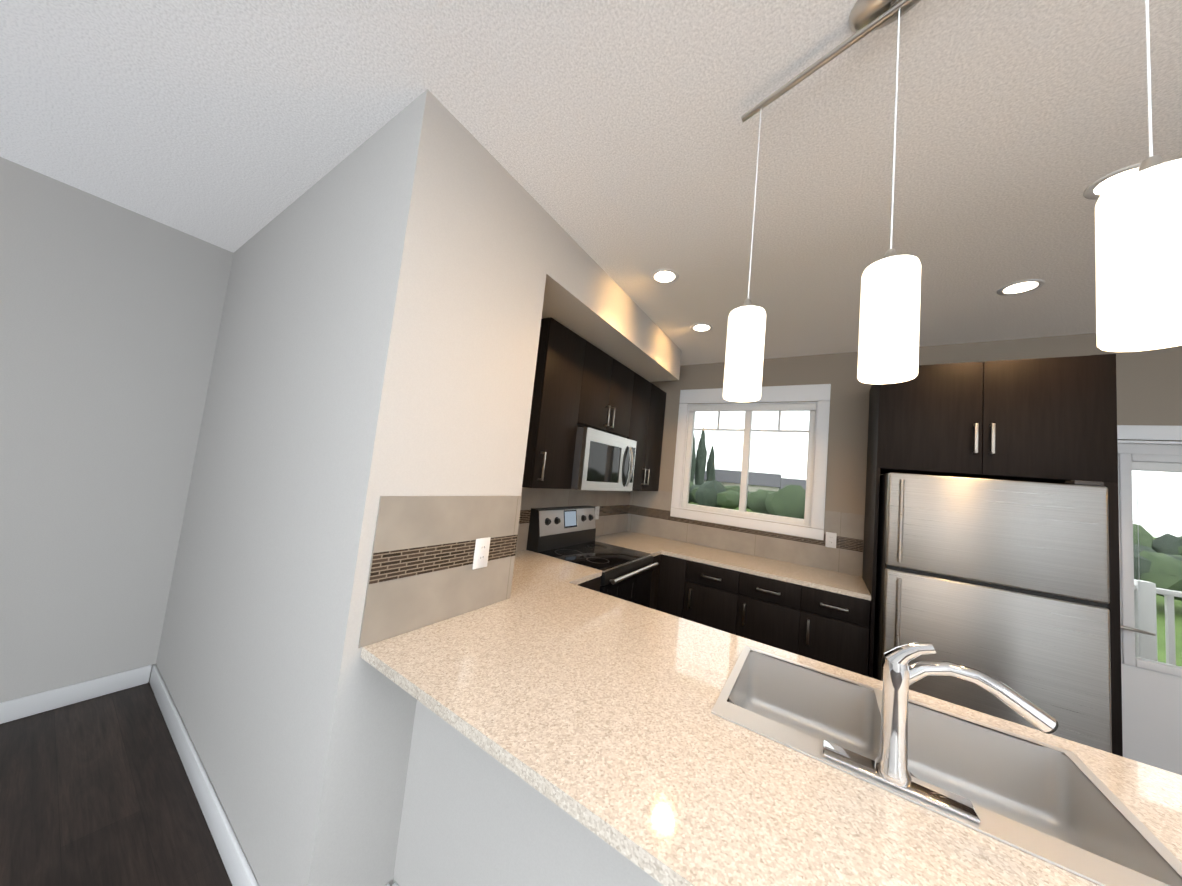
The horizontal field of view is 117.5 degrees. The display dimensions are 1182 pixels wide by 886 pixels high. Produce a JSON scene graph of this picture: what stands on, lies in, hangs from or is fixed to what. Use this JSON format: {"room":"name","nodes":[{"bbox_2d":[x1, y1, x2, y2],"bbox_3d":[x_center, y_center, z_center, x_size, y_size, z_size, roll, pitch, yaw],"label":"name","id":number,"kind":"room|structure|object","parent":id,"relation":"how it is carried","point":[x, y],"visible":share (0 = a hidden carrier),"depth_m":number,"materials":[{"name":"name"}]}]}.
{"room":"kitchen","nodes":[
{"label":"kitchen","id":0,"kind":"room"},
{"bbox_2d":[0,682,231,885],"bbox_3d":[0.462,1.589,-0.070,8.000,0.060,8.600,3,-5,33],"label":"floor","id":1,"kind":"structure","parent":0,"point":[98,791],"depth_m":1.43,"materials":[{"name":"wood"}]},
{"bbox_2d":[578,577,600,591],"bbox_3d":[-0.340,1.212,2.173,0.636,0.882,0.345,3,-5,33],"label":"base cabinet","id":2,"kind":"object","parent":1,"relation":"on","point":[594,584],"depth_m":2.06,"materials":[{"name":"black wood"}]},
{"bbox_2d":[360,550,1181,885],"bbox_3d":[0.443,0.746,1.136,3.041,0.030,1.348,3,-5,33],"label":"countertop","id":3,"kind":"structure","parent":2,"relation":"on","point":[556,684],"depth_m":0.79,"materials":[{"name":"stone"}]},
{"bbox_2d":[823,642,1057,823],"bbox_3d":[0.705,0.568,0.747,0.364,0.301,0.069,3,-5,30],"label":"kitchen faucet","id":4,"kind":"object","parent":3,"relation":"on","point":[889,764],"visible":1,"depth_m":0.75,"materials":[{"name":"silver metal"}]},
{"bbox_2d":[711,645,1181,885],"bbox_3d":[0.761,0.831,0.914,0.780,0.180,0.490,3,-5,33],"label":"double-bowl sink","id":5,"kind":"object","parent":3,"relation":"in","point":[1069,811],"visible":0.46,"depth_m":0.94,"materials":[{"name":"silver metal"}]},
{"bbox_2d":[526,506,657,607],"bbox_3d":[0.010,1.122,2.626,0.706,1.204,0.756,3,-5,33],"label":"range","id":6,"kind":"object","parent":1,"relation":"on","point":[566,533],"visible":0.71,"depth_m":2.59,"materials":[{"name":"black metal"}]},
{"bbox_2d":[649,554,660,609],"bbox_3d":[0.223,1.339,3.047,0.637,0.882,0.217,3,-5,33],"label":"base cabinet","id":7,"kind":"object","parent":1,"relation":"on","point":[656,571],"depth_m":2.91,"materials":[{"name":"black wood"}]},
{"bbox_2d":[657,554,688,618],"bbox_3d":[0.786,1.404,3.146,0.238,0.882,0.607,3,-5,33],"label":"base cabinet","id":8,"kind":"object","parent":1,"relation":"on","point":[674,571],"depth_m":2.90,"materials":[{"name":"black wood"}]},
{"bbox_2d":[685,560,740,634],"bbox_3d":[1.051,1.417,2.973,0.395,0.882,0.607,3,-5,33],"label":"base cabinet","id":9,"kind":"object","parent":1,"relation":"on","point":[712,593],"depth_m":2.72,"materials":[{"name":"black wood"}]},
{"bbox_2d":[737,572,804,654],"bbox_3d":[1.382,1.433,2.758,0.396,0.882,0.607,3,-5,33],"label":"base cabinet","id":10,"kind":"object","parent":1,"relation":"on","point":[769,612],"depth_m":2.51,"materials":[{"name":"black wood"}]},
{"bbox_2d":[801,586,869,675],"bbox_3d":[1.703,1.448,2.548,0.372,0.882,0.607,3,-5,33],"label":"base cabinet","id":11,"kind":"object","parent":1,"relation":"on","point":[827,627],"depth_m":2.30,"materials":[{"name":"black wood"}]},
{"bbox_2d":[595,531,870,600],"bbox_3d":[1.008,0.950,2.955,2.021,0.030,0.816,3,-5,33],"label":"countertop","id":12,"kind":"structure","parent":11,"relation":"on","point":[835,582],"depth_m":2.83,"materials":[{"name":"stone"}]},
{"bbox_2d":[873,472,1111,752],"bbox_3d":[2.213,1.045,2.135,0.802,1.682,0.811,3,-5,33],"label":"fridge","id":13,"kind":"object","parent":1,"relation":"on","point":[1006,582],"visible":0.75,"depth_m":1.83,"materials":[{"name":"grey metal"}]},
{"bbox_2d":[862,354,1122,756],"bbox_3d":[2.316,0.735,2.228,0.940,2.368,0.655,3,-5,33],"label":"cabinet surround","id":14,"kind":"object","parent":1,"relation":"on","point":[1048,420],"visible":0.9,"depth_m":2.00,"materials":[{"name":"black wood"}]},
{"bbox_2d":[0,157,232,702],"bbox_3d":[-3.688,-0.175,0.505,0.120,2.700,4.270,3,-5,33],"label":"wall","id":15,"kind":"structure","parent":0,"point":[110,316],"depth_m":1.93,"materials":[{"name":"paint"}]},
{"bbox_2d":[0,666,147,723],"bbox_3d":[-3.759,1.115,0.364,0.019,0.102,4.267,3,-5,33],"label":"baseboard","id":16,"kind":"structure","parent":15,"relation":"attached to","point":[22,707],"depth_m":1.90,"materials":[{"name":"white wood"}]},
{"bbox_2d":[156,89,552,885],"bbox_3d":[-1.404,0.170,1.938,2.170,2.700,0.660,3,-5,33],"label":"wall","id":17,"kind":"structure","parent":0,"point":[378,333],"depth_m":1.31,"materials":[{"name":"paint"}]},
{"bbox_2d":[144,665,258,885],"bbox_3d":[-1.698,1.417,1.538,2.154,0.102,0.019,3,-5,33],"label":"baseboard","id":18,"kind":"structure","parent":17,"relation":"attached to","point":[236,865],"depth_m":1.45,"materials":[{"name":"white wood"}]},
{"bbox_2d":[392,700,662,885],"bbox_3d":[0.416,1.163,0.608,2.410,0.884,0.113,3,-5,33],"label":"wall","id":19,"kind":"structure","parent":0,"point":[473,814],"depth_m":1.02,"materials":[{"name":"paint"}]},
{"bbox_2d":[0,0,1181,365],"bbox_3d":[0.741,-1.168,0.152,8.000,0.100,8.600,3,-5,33],"label":"ceiling","id":20,"kind":"structure","parent":0,"point":[616,140],"depth_m":1.24,"materials":[{"name":"white paint"}]},
{"bbox_2d":[651,269,678,283],"bbox_3d":[0.437,-0.986,2.128,0.166,0.004,0.166,3,-5,33],"label":"recessed light","id":21,"kind":"object","parent":20,"relation":"in","point":[664,276],"visible":1,"depth_m":2.12,"materials":[{"name":"white plastic"}]},
{"bbox_2d":[691,323,712,331],"bbox_3d":[0.857,-0.892,2.778,0.166,0.004,0.166,3,-5,33],"label":"recessed light","id":22,"kind":"object","parent":20,"relation":"in","point":[701,327],"visible":1,"depth_m":2.77,"materials":[{"name":"white plastic"}]},
{"bbox_2d":[741,0,920,306],"label":"pendant light fixture","id":23,"kind":"object","parent":20,"relation":"hanging from","point":[866,17],"depth_m":0.88,"materials":[{"name":"silver metal"}]},
{"bbox_2d":[997,279,1045,295],"bbox_3d":[2.269,-0.820,1.895,0.166,0.004,0.166,3,-5,33],"label":"recessed light","id":24,"kind":"object","parent":20,"relation":"in","point":[1021,287],"visible":1,"depth_m":1.89,"materials":[{"name":"white plastic"}]},
{"bbox_2d":[1083,163,1140,198],"bbox_3d":[1.859,-0.913,1.252,0.166,0.004,0.166,3,-5,33],"label":"recessed light","id":25,"kind":"object","parent":20,"relation":"in","point":[1096,189],"visible":0.48,"depth_m":1.26,"materials":[{"name":"white plastic"}]},
{"bbox_2d":[1137,0,1164,172],"label":"pendant light fixture","id":26,"kind":"object","parent":20,"relation":"hanging from","point":[1154,160],"depth_m":0.55,"materials":[{"name":"silver metal"}]},
{"bbox_2d":[541,219,681,381],"bbox_3d":[0.062,-0.842,2.674,0.600,0.280,1.900,3,-5,33],"label":"wall","id":27,"kind":"structure","parent":0,"point":[588,298],"depth_m":2.23,"materials":[{"name":"paint"}]},
{"bbox_2d":[650,333,1181,573],"bbox_3d":[2.164,0.604,2.842,4.295,2.700,0.150,3,-5,33],"label":"wall","id":28,"kind":"structure","parent":0,"point":[1149,386],"depth_m":2.85,"materials":[{"name":"paint"}]},
{"bbox_2d":[670,384,830,539],"bbox_3d":[1.427,0.125,3.339,1.292,1.292,0.108,3,-5,33],"label":"kitchen window","id":29,"kind":"structure","parent":28,"relation":"in","point":[788,398],"depth_m":3.24,"materials":[{"name":"white plastic"}]},
{"bbox_2d":[1117,425,1181,444],"bbox_3d":[3.375,0.951,1.929,0.989,2.105,0.048,3,-5,33],"label":"door frame","id":30,"kind":"structure","parent":28,"relation":"attached to","point":[1134,434],"depth_m":2.10,"materials":[{"name":"white wood"}]},
{"bbox_2d":[1117,443,1181,774],"bbox_3d":[3.395,1.004,1.958,0.807,2.009,0.165,3,-5,33],"label":"back door","id":31,"kind":"structure","parent":28,"relation":"in","point":[1151,712],"depth_m":2.06,"materials":[{"name":"white paint"}]},
{"bbox_3d":[-0.248,0.369,2.949,0.120,2.700,2.320,3,-5,33],"label":"wall","id":32,"kind":"structure","parent":0,"visible":0},
{"bbox_2d":[358,491,521,647],"bbox_3d":[-0.508,0.423,1.335,0.008,0.450,0.600,3,-5,33],"label":"tile backsplash","id":33,"kind":"structure","parent":32,"relation":"attached to","point":[422,573],"depth_m":1.26,"materials":[{"name":"tile"}]},
{"bbox_2d":[472,537,489,568],"bbox_3d":[-0.435,0.439,1.430,0.007,0.118,0.072,3,-5,33],"label":"outlet","id":34,"kind":"object","parent":33,"relation":"attached to","point":[481,553],"visible":1,"depth_m":1.43,"materials":[{"name":"white plastic"}]},
{"bbox_2d":[510,491,529,595],"bbox_3d":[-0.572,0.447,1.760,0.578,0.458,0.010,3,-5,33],"label":"tile backsplash","id":35,"kind":"structure","parent":32,"relation":"attached to","point":[525,494],"depth_m":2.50,"materials":[{"name":"tile"}]},
{"bbox_2d":[522,317,589,488],"bbox_3d":[-0.325,-0.232,2.372,0.327,1.032,0.387,3,-5,33],"label":"upper cabinet","id":36,"kind":"object","parent":32,"relation":"attached to","point":[579,381],"depth_m":2.23,"materials":[{"name":"black wood"}]},
{"bbox_2d":[522,487,629,549],"bbox_3d":[-0.214,0.569,2.898,0.008,0.468,2.319,3,-5,33],"label":"tile backsplash","id":37,"kind":"structure","parent":32,"relation":"attached to","point":[614,511],"depth_m":3.32,"materials":[{"name":"tile"}]},
{"bbox_2d":[595,506,599,518],"bbox_3d":[0.056,0.644,3.301,0.007,0.118,0.072,3,-5,33],"label":"outlet","id":38,"kind":"object","parent":37,"relation":"attached to","point":[597,508],"visible":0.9,"depth_m":3.30,"materials":[{"name":"white plastic"}]},
{"bbox_2d":[582,343,637,438],"bbox_3d":[0.009,-0.379,2.873,0.327,0.593,0.772,3,-5,33],"label":"upper cabinet","id":39,"kind":"object","parent":32,"relation":"attached to","point":[608,399],"depth_m":2.76,"materials":[{"name":"black wood"}]},
{"bbox_2d":[571,427,636,490],"bbox_3d":[0.012,0.140,2.796,0.458,0.425,0.763,3,-5,33],"label":"microwave","id":40,"kind":"object","parent":39,"relation":"attached to","point":[603,461],"visible":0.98,"depth_m":2.58,"materials":[{"name":"grey metal"}]},
{"bbox_2d":[630,375,666,490],"bbox_3d":[0.403,-0.067,3.502,0.327,1.032,0.779,3,-5,33],"label":"upper cabinet","id":41,"kind":"object","parent":32,"relation":"attached to","point":[649,400],"depth_m":3.41,"materials":[{"name":"black wood"}]},
{"bbox_2d":[630,490,863,576],"bbox_3d":[1.263,0.751,3.306,1.992,0.468,0.008,3,-5,33],"label":"tile backsplash","id":42,"kind":"structure","parent":32,"relation":"attached to","point":[650,511],"depth_m":3.15,"materials":[{"name":"tile"}]},
{"bbox_2d":[825,532,836,547],"bbox_3d":[1.920,0.776,2.868,0.072,0.118,0.007,3,-5,33],"label":"outlet","id":43,"kind":"object","parent":42,"relation":"attached to","point":[830,541],"visible":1,"depth_m":2.87,"materials":[{"name":"white plastic"}]},
{"label":"outside","id":44,"kind":"structure","parent":0,"visible":0},
{"bbox_2d":[688,502,1181,665],"bbox_3d":[108.279,29.014,167.213,300.000,0.200,395.050,3,-5,33],"label":"ground","id":45,"kind":"structure","parent":44,"point":[1161,650],"depth_m":16.64,"materials":[{"name":"green plant"}]},
{"bbox_2d":[688,427,1181,600],"bbox_3d":[40.325,5.388,66.974,91.100,18.217,92.131,3,-5,33],"label":"scenery","id":46,"kind":"object","parent":45,"relation":"on","point":[789,501],"depth_m":52.00,"materials":[{"name":"green plant"}]},
{"bbox_2d":[1134,579,1181,664],"bbox_3d":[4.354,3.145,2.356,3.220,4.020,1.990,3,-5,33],"label":"railing","id":47,"kind":"object","parent":45,"relation":"on","point":[1146,595],"depth_m":3.20,"materials":[{"name":"white wood"}]}
]}

